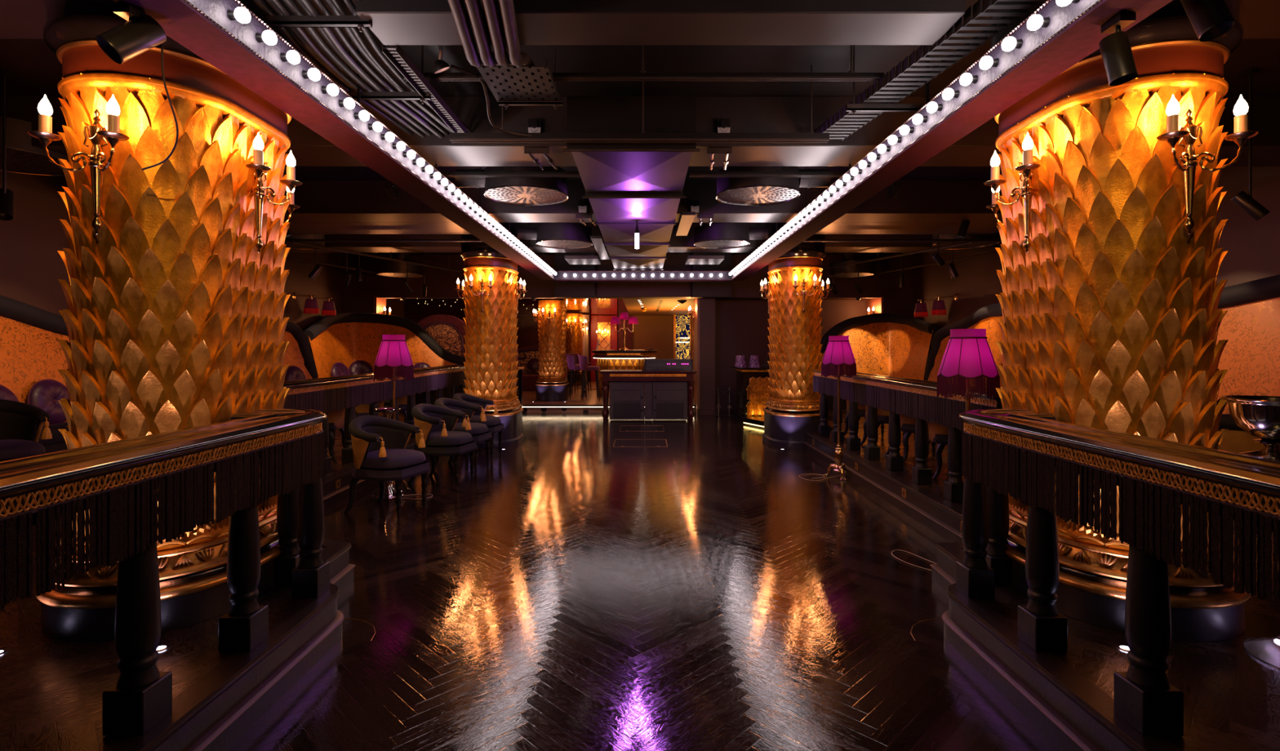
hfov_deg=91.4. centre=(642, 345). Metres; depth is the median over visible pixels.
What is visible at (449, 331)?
sofa
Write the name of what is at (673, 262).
ceiling
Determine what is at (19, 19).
ceiling beam
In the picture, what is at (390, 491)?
side table
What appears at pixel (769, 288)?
candle sconce
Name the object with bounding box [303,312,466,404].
banquette
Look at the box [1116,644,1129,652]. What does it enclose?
uplight
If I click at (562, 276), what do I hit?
batten
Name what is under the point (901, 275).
spotlight
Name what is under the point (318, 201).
ceiling beam
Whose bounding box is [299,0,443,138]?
conduit
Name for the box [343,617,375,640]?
inlay
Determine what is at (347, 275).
spotlight
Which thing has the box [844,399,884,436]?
tub chair
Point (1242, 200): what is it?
spotlight
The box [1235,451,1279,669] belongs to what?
pedestal table
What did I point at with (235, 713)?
trim
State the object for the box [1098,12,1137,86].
spotlight
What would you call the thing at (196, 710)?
raised platform
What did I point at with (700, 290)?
ceiling
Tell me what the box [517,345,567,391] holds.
sofa
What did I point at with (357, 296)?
wall
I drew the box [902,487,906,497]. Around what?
socket plate
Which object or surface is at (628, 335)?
wall panel
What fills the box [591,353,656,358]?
countertop
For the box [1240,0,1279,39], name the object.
ceiling beam
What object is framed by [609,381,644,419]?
cabinet
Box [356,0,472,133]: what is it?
conduit
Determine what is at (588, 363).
bar stool
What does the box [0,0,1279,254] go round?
ceiling
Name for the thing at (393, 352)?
floor lamp
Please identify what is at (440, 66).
lamp
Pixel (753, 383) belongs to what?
bar counter
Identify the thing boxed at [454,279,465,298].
candle sconce
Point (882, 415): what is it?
tub chair
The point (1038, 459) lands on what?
balustrade
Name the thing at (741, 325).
wall
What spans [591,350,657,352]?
countertop
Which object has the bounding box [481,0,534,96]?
conduit
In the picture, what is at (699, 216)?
clamp
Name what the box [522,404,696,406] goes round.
trim
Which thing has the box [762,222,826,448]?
gilded column
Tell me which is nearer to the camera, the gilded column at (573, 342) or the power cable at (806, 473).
the power cable at (806, 473)
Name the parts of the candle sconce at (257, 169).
bulb, arm, arm, bulb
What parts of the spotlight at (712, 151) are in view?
rod, plate, rod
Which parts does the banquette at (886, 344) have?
seat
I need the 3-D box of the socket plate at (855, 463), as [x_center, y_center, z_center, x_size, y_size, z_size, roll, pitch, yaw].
[2.373,1.335,6.950,0.010,0.080,0.090,0,0,0]
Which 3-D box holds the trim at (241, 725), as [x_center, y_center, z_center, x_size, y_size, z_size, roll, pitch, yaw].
[-2.534,1.458,5.793,1.276,0.085,15.710,0,0,-8]
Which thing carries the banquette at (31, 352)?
on the platform at (51, 689)
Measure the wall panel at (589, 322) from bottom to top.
2.490 m
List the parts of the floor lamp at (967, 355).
lamp shade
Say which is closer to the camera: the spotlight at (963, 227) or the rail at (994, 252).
the spotlight at (963, 227)
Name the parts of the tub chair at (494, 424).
backrest, seat, leg, seat rail, leg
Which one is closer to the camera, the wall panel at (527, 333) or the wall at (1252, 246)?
the wall at (1252, 246)
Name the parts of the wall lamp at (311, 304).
lamp shade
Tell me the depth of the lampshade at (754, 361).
12.62 m
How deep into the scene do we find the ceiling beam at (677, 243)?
10.10 m
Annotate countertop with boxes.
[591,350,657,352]
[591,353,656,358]
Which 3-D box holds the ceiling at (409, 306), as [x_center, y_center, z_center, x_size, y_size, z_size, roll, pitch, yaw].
[-3.000,-1.205,18.780,12.000,0.120,9.640,0,0,0]
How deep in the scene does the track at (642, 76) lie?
3.88 m
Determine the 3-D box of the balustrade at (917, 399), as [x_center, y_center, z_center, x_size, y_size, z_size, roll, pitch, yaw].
[2.583,0.794,6.665,0.298,0.932,4.641,0,0,0]
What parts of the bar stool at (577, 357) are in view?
backrest, leg, leg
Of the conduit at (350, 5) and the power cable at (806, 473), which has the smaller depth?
the conduit at (350, 5)
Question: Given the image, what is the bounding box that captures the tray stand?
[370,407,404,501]
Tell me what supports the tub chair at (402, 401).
on the platform at (51, 689)
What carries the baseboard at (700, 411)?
attached to the wall at (357, 296)
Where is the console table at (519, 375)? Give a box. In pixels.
[515,366,523,422]
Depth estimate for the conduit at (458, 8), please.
3.10 m
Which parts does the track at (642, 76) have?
rod, rod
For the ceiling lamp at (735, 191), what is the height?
0.478 m
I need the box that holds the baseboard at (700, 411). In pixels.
[697,408,717,414]
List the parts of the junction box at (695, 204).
knob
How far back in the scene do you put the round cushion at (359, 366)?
12.91 m
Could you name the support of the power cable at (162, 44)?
hanging from the spotlight at (141, 33)
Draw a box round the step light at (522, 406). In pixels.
[522,406,693,408]
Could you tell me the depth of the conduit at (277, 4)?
3.69 m
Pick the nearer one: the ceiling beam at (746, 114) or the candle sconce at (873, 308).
the ceiling beam at (746, 114)
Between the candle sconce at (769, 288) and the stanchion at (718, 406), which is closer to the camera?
the candle sconce at (769, 288)
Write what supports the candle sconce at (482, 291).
attached to the gilded column at (491, 354)
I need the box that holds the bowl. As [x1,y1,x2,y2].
[1221,395,1279,460]
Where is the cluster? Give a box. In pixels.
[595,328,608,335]
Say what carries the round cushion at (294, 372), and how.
on the banquette at (31, 352)
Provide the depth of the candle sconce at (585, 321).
21.59 m
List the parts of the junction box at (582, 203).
knob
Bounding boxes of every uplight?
[0,648,6,654]
[156,644,168,652]
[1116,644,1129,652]
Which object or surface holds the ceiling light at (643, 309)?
attached to the ceiling at (409, 306)
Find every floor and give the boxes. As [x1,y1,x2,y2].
[226,410,1059,750]
[522,381,695,412]
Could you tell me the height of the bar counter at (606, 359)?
1.210 m
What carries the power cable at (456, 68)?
attached to the track at (501, 137)
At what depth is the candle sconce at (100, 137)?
2.65 m
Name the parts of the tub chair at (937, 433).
leg, seat rail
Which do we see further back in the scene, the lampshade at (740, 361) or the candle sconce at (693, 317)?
the candle sconce at (693, 317)
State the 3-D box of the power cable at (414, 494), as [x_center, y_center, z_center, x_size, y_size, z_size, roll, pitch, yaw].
[-2.258,1.488,6.204,0.329,0.023,0.215,0,0,0]
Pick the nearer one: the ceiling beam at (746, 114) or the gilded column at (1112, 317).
the gilded column at (1112, 317)
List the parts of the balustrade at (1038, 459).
handrail, rope trim, lattice trim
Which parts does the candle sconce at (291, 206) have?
arm, bulb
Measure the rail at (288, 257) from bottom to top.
0.568 m
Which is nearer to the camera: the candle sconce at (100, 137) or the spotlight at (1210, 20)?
the spotlight at (1210, 20)
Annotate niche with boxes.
[866,297,883,315]
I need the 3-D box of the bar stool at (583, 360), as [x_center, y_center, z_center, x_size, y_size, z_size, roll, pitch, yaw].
[-1.318,0.761,15.143,0.543,1.142,0.583,0,0,-10]
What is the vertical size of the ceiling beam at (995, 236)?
0.458 m
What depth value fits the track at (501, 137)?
4.42 m
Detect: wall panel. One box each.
[404,315,539,348]
[588,315,591,381]
[617,315,632,350]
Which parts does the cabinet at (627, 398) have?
panel, door, door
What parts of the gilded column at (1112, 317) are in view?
cornice, moulding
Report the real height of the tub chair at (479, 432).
0.863 m
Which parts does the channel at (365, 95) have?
rod, rod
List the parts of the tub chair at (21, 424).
backrest, seat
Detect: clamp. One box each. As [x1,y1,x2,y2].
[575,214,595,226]
[697,214,713,226]
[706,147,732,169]
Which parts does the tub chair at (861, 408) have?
leg, seat rail, leg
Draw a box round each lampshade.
[733,355,746,366]
[748,355,760,366]
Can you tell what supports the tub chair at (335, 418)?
on the platform at (51, 689)
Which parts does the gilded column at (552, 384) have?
cornice, moulding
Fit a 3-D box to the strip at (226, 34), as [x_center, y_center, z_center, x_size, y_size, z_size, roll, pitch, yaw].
[-1.780,-1.358,6.350,0.320,0.194,11.400,0,0,0]
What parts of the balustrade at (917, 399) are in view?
rope trim, lattice trim, handrail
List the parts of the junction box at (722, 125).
knob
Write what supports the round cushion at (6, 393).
on the banquette at (31, 352)
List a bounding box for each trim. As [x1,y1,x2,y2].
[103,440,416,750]
[186,480,364,750]
[202,455,428,750]
[373,297,386,314]
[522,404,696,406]
[693,298,699,413]
[803,443,1083,750]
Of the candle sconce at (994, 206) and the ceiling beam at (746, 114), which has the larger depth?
the ceiling beam at (746, 114)
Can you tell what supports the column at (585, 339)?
on the floor at (528, 397)
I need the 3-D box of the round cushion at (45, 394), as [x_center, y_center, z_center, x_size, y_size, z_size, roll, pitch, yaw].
[-6.080,0.575,6.420,0.193,0.473,0.481,0,0,3]
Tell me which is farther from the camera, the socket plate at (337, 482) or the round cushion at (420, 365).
the round cushion at (420, 365)
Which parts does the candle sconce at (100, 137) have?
bulb, arm, arm, bulb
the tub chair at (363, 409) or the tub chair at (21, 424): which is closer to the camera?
the tub chair at (21, 424)
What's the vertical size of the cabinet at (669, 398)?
0.765 m
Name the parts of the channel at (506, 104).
rod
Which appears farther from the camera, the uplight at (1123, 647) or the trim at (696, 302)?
the trim at (696, 302)
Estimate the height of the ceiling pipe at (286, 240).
0.040 m
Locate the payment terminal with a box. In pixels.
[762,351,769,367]
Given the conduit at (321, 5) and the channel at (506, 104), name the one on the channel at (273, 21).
the conduit at (321, 5)
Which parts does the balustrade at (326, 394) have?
handrail, rope trim, lattice trim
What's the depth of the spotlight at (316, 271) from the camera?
10.36 m
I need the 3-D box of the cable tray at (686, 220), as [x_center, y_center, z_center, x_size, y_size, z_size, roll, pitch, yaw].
[0.540,-1.570,8.100,0.160,0.040,1.400,0,0,0]
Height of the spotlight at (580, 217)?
0.062 m
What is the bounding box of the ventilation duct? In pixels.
[562,96,700,270]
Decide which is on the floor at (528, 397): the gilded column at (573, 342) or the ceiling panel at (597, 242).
the gilded column at (573, 342)
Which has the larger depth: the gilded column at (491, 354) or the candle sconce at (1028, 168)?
the gilded column at (491, 354)
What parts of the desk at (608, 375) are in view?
leg, leg, gold moulding, leg, leg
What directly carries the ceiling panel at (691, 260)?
attached to the ceiling beam at (677, 243)
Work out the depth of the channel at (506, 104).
4.18 m
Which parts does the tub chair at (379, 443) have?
leg, leg, backrest, seat rail, seat, leg, leg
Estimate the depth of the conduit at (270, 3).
3.53 m
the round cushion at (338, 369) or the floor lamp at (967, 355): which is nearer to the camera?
the floor lamp at (967, 355)
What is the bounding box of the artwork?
[673,315,691,359]
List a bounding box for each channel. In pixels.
[257,0,372,31]
[346,37,431,104]
[497,48,563,110]
[845,44,929,115]
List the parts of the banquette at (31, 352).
seat, seat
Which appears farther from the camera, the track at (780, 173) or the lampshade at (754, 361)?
the lampshade at (754, 361)
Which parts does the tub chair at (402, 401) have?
seat, seat rail, leg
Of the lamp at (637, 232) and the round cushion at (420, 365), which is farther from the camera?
the round cushion at (420, 365)
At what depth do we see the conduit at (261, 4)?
3.71 m
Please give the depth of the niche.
14.03 m
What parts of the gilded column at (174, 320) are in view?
moulding, cornice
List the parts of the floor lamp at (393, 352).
lamp shade, leg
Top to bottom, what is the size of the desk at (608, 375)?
1.000 m
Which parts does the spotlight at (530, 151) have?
rod, plate, rod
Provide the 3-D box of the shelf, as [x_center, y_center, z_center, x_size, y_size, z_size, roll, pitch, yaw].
[1.450,-0.215,22.840,0.500,0.190,0.120,0,0,0]
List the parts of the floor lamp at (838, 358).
leg, lamp shade, leg, leg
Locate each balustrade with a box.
[0,408,329,736]
[283,364,465,473]
[812,368,1002,501]
[955,408,1279,736]
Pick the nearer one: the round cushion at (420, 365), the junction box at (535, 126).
the junction box at (535, 126)
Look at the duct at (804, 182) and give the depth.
6.23 m
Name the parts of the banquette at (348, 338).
seat, seat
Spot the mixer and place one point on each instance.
(687, 364)
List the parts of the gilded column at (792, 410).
moulding, cornice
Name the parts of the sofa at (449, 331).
brocade panel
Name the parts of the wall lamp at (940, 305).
lamp shade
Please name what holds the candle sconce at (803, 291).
attached to the gilded column at (792, 410)
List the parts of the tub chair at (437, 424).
leg, leg, backrest, seat rail, seat, leg, leg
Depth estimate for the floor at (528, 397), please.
14.84 m
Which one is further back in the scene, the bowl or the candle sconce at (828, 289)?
the candle sconce at (828, 289)
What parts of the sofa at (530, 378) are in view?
brocade panel, seat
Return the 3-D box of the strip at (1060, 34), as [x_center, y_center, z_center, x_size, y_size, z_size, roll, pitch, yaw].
[1.780,-1.358,6.350,0.320,0.194,11.400,0,0,0]
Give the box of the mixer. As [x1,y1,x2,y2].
[644,358,693,370]
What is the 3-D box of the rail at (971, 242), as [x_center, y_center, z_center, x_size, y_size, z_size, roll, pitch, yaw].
[4.000,-1.731,10.650,0.036,0.538,3.770,0,0,-22]
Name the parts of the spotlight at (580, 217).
rod, plate, rod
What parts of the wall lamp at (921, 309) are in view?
lamp shade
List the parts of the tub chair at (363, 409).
seat rail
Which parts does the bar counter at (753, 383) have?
gold moulding, gold panel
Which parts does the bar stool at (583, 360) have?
leg, backrest, leg, foot rail, seat, leg, leg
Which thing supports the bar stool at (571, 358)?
on the floor at (528, 397)
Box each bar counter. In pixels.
[591,350,657,397]
[731,365,769,416]
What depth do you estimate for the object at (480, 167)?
6.99 m
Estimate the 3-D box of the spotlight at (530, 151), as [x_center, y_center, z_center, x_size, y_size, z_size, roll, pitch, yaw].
[-0.855,-1.569,5.275,0.210,0.062,0.452,0,0,0]
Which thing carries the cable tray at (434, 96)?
attached to the channel at (365, 95)
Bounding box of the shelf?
[675,337,689,342]
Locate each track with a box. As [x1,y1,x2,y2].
[403,44,884,81]
[440,166,580,177]
[449,65,829,142]
[689,166,844,177]
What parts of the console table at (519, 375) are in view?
leg, leg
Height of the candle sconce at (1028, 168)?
0.572 m
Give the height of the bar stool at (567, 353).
1.142 m
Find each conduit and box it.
[253,0,413,136]
[265,0,418,134]
[270,0,424,137]
[282,0,431,136]
[295,0,375,89]
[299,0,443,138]
[313,0,448,135]
[324,0,452,133]
[331,0,453,133]
[342,0,463,133]
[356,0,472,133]
[447,0,512,97]
[464,0,522,97]
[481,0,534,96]
[497,0,546,93]
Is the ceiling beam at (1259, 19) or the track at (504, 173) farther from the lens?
the track at (504, 173)
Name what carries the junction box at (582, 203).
attached to the ceiling beam at (318, 201)
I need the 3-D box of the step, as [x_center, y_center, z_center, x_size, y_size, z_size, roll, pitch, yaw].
[2.510,1.430,11.975,1.220,0.140,2.150,0,0,0]
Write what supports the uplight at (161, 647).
on the platform at (51, 689)
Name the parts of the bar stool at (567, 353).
leg, leg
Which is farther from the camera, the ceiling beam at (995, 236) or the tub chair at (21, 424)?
the ceiling beam at (995, 236)
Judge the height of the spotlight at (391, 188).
0.611 m
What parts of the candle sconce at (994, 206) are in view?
bulb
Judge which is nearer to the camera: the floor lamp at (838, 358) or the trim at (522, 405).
the floor lamp at (838, 358)
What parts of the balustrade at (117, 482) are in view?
rope trim, lattice trim, handrail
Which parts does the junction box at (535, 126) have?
knob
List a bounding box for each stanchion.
[714,386,723,417]
[724,386,733,417]
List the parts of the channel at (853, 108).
rod, rod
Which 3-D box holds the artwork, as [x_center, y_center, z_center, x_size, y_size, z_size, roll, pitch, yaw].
[1.440,-0.030,22.870,0.640,2.260,0.180,0,0,0]
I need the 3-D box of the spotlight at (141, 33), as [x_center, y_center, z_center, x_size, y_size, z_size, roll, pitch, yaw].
[-1.930,-1.161,2.360,0.109,0.209,0.208,0,0,39]
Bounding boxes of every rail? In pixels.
[286,252,378,273]
[291,234,462,272]
[822,240,973,270]
[875,243,999,275]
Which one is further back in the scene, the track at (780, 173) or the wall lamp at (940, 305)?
the wall lamp at (940, 305)
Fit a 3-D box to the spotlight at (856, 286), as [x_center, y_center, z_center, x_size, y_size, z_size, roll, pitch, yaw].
[3.999,-1.483,11.599,0.104,1.033,0.251,0,0,32]
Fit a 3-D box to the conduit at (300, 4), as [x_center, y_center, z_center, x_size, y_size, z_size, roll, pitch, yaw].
[-1.688,-1.697,3.090,0.135,0.057,3.782,0,0,-1]
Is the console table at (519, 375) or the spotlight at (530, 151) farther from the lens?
the console table at (519, 375)
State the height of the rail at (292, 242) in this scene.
0.538 m
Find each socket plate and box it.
[335,479,340,488]
[854,462,857,470]
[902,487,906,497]
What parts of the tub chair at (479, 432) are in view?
leg, leg, backrest, seat, leg, seat rail, leg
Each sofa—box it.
[417,314,466,356]
[462,318,518,366]
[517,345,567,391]
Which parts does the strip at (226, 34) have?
bulb, bulb, bulb, bulb, bulb, bulb, bulb, bulb, bulb, bulb, bulb, bulb, bulb, bulb, bulb, bulb, bulb, bulb, bulb, bulb, bulb, bulb, bulb, bulb, bulb, bulb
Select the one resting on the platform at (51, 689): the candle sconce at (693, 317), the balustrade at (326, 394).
the balustrade at (326, 394)
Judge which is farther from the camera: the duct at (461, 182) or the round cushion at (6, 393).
the duct at (461, 182)
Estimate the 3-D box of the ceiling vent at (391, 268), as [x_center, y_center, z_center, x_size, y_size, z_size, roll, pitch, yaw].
[-4.900,-1.711,12.600,0.894,0.578,0.894,0,0,0]
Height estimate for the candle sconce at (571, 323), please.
0.572 m
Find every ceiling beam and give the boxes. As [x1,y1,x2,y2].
[0,0,46,39]
[0,96,1279,166]
[284,180,1003,222]
[288,222,471,234]
[288,222,1001,252]
[355,0,964,44]
[814,222,1003,234]
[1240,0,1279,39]
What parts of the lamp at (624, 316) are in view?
lamp shade, stem, lamp shade, lamp shade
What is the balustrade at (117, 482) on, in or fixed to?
on the platform at (51, 689)
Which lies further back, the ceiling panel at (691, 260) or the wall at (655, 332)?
the wall at (655, 332)
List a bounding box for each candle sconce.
[26,94,129,235]
[245,132,302,253]
[285,186,300,222]
[381,306,391,315]
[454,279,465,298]
[467,275,493,313]
[513,279,527,315]
[532,309,539,332]
[542,308,555,330]
[566,319,576,335]
[582,320,586,336]
[687,306,695,331]
[758,278,772,315]
[791,274,818,313]
[820,278,831,306]
[867,306,876,314]
[983,133,1040,253]
[986,186,1003,224]
[1156,94,1258,235]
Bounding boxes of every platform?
[0,410,415,750]
[816,406,1279,750]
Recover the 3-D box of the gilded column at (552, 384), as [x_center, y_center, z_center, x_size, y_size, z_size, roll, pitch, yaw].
[-2.240,0.112,15.450,0.787,2.436,1.079,0,0,0]
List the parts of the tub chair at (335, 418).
leg, seat rail, leg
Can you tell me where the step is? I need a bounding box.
[733,411,764,428]
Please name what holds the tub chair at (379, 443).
on the floor at (580, 591)
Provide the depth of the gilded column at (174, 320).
2.83 m
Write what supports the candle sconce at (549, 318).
attached to the gilded column at (552, 384)
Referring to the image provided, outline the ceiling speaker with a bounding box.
[677,300,686,303]
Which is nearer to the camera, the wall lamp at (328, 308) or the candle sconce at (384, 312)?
the wall lamp at (328, 308)
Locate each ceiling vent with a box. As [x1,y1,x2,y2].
[0,115,69,175]
[284,234,325,248]
[376,252,423,277]
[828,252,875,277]
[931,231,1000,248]
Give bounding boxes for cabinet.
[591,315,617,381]
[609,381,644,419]
[652,381,687,419]
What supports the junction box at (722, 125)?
attached to the ceiling beam at (746, 114)
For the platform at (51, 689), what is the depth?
2.45 m
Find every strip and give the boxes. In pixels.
[112,0,556,280]
[728,0,1173,280]
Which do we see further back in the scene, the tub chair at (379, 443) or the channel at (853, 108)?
the tub chair at (379, 443)
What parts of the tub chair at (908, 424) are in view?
leg, leg, seat rail, leg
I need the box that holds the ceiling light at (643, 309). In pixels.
[640,307,647,311]
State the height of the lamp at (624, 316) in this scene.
1.050 m
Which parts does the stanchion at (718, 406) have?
post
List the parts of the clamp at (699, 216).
plate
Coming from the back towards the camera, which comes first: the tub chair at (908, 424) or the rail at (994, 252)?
the rail at (994, 252)
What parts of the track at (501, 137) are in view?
rod, rod, rod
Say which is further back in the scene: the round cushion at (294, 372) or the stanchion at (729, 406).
the stanchion at (729, 406)
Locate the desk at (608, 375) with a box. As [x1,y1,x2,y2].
[599,369,697,421]
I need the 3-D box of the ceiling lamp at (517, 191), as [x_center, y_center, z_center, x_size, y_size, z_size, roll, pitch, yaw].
[-1.190,-1.761,6.380,0.854,0.478,0.854,0,0,0]
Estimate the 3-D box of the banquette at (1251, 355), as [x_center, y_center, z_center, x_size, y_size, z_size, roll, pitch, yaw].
[5.460,0.287,7.249,0.702,1.946,9.311,0,0,0]
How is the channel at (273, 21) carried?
hanging from the ceiling at (37, 70)
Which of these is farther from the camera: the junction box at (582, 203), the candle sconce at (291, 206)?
the junction box at (582, 203)
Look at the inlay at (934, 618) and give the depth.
3.38 m
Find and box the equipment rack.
[644,381,652,419]
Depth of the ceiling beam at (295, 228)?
8.54 m
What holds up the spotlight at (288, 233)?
hanging from the ceiling at (37, 70)
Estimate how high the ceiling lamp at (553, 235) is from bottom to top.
0.468 m
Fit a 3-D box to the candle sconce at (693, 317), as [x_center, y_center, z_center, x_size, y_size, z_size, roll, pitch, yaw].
[1.108,-0.616,14.200,0.203,0.572,0.391,0,0,0]
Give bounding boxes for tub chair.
[0,399,52,462]
[294,399,345,462]
[332,400,384,445]
[343,415,430,517]
[383,393,415,423]
[408,403,477,485]
[434,397,492,471]
[452,393,504,458]
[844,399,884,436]
[860,404,915,444]
[884,413,947,462]
[927,421,948,479]
[1217,413,1279,550]
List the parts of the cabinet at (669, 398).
panel, door, door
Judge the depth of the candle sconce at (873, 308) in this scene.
13.94 m
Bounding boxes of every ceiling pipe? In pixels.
[284,239,482,241]
[804,239,1001,241]
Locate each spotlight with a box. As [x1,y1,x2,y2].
[95,4,166,64]
[283,221,291,237]
[307,249,323,279]
[342,253,351,285]
[355,252,362,281]
[383,181,399,199]
[402,252,412,293]
[422,252,426,297]
[524,147,557,169]
[853,252,862,294]
[898,252,904,287]
[931,234,945,266]
[946,248,958,278]
[956,220,969,237]
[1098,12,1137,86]
[1180,0,1235,41]
[1230,68,1270,221]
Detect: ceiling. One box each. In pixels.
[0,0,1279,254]
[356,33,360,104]
[386,298,695,315]
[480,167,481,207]
[553,252,596,298]
[595,253,691,297]
[690,252,732,298]
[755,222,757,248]
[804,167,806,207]
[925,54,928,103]
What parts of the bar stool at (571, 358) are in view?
backrest, leg, seat, leg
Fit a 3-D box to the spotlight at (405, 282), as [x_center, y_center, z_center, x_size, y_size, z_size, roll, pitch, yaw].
[-4.450,-1.504,11.799,0.084,0.992,0.229,0,0,15]
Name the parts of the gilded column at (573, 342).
cornice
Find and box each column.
[34,0,297,641]
[459,222,523,448]
[535,299,568,401]
[564,313,582,385]
[582,315,589,381]
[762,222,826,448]
[988,0,1250,641]
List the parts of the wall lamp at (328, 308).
lamp shade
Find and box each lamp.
[291,292,319,314]
[310,294,336,315]
[373,334,413,490]
[432,44,450,74]
[483,166,568,206]
[535,222,592,248]
[609,312,638,350]
[634,220,639,248]
[693,222,750,248]
[715,166,800,206]
[821,335,856,480]
[914,297,937,317]
[931,293,958,315]
[936,328,999,542]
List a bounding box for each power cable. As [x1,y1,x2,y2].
[141,43,178,170]
[400,493,432,499]
[450,64,533,137]
[799,473,844,480]
[891,549,937,570]
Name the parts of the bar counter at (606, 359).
gold moulding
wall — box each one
[0,170,342,331]
[342,254,911,408]
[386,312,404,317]
[632,315,692,359]
[715,298,869,410]
[911,166,1279,329]
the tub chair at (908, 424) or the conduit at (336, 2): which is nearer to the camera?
the conduit at (336, 2)
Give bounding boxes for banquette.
[0,294,318,453]
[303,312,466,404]
[820,312,938,406]
[924,274,1279,413]
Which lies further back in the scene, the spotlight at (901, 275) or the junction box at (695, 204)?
the spotlight at (901, 275)
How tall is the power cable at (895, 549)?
0.023 m
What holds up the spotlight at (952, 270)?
hanging from the ceiling at (37, 70)
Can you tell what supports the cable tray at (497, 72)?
attached to the channel at (506, 104)
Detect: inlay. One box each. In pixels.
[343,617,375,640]
[910,617,942,640]
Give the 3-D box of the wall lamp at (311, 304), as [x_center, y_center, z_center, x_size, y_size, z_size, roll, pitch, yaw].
[-6.367,-0.814,11.800,0.467,0.413,0.254,0,0,0]
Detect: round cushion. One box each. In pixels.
[0,384,18,401]
[26,378,69,425]
[284,365,306,381]
[331,362,350,377]
[348,360,373,374]
[413,362,431,368]
[527,358,539,370]
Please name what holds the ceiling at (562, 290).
attached to the ceiling at (37, 70)
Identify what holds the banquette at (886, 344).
on the platform at (1232, 696)
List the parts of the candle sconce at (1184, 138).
bulb, arm, arm, bulb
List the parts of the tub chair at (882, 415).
leg, seat rail, leg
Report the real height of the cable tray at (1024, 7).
0.070 m
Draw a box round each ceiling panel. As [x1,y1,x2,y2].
[564,255,600,264]
[685,255,724,264]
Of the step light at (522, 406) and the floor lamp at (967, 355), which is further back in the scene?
the step light at (522, 406)
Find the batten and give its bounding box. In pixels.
[555,271,731,281]
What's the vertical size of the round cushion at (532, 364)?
0.373 m
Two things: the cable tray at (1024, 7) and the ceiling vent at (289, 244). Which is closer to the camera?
the cable tray at (1024, 7)
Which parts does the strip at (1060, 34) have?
bulb, bulb, bulb, bulb, bulb, bulb, bulb, bulb, bulb, bulb, bulb, bulb, bulb, bulb, bulb, bulb, bulb, bulb, bulb, bulb, bulb, bulb, bulb, bulb, bulb, bulb, bulb, bulb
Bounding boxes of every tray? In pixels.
[373,407,401,412]
[382,44,466,133]
[477,59,559,102]
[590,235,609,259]
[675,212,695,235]
[813,0,1047,140]
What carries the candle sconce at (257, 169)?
attached to the gilded column at (174, 320)
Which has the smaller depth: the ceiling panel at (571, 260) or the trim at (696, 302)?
the ceiling panel at (571, 260)
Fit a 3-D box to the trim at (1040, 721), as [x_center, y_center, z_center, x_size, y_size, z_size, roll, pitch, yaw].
[2.305,1.458,5.859,0.888,0.085,15.769,0,0,9]
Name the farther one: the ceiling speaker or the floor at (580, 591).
the ceiling speaker
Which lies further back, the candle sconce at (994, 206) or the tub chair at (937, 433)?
the tub chair at (937, 433)
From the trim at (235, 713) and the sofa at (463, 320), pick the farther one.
the sofa at (463, 320)
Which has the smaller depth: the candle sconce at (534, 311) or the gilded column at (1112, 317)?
the gilded column at (1112, 317)
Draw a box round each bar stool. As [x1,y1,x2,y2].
[565,353,586,399]
[567,353,586,396]
[568,352,589,395]
[572,352,591,391]
[577,354,599,401]
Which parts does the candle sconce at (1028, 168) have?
bulb, arm, arm, bulb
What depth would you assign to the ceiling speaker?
15.63 m
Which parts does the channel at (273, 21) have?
rod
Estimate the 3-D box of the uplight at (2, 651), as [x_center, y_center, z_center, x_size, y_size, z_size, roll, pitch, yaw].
[-2.650,1.257,2.560,0.059,0.006,0.059,0,0,0]
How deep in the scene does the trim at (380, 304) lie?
13.83 m
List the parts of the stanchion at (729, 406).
post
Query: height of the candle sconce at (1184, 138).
0.572 m
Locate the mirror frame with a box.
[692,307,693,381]
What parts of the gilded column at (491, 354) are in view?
cornice, moulding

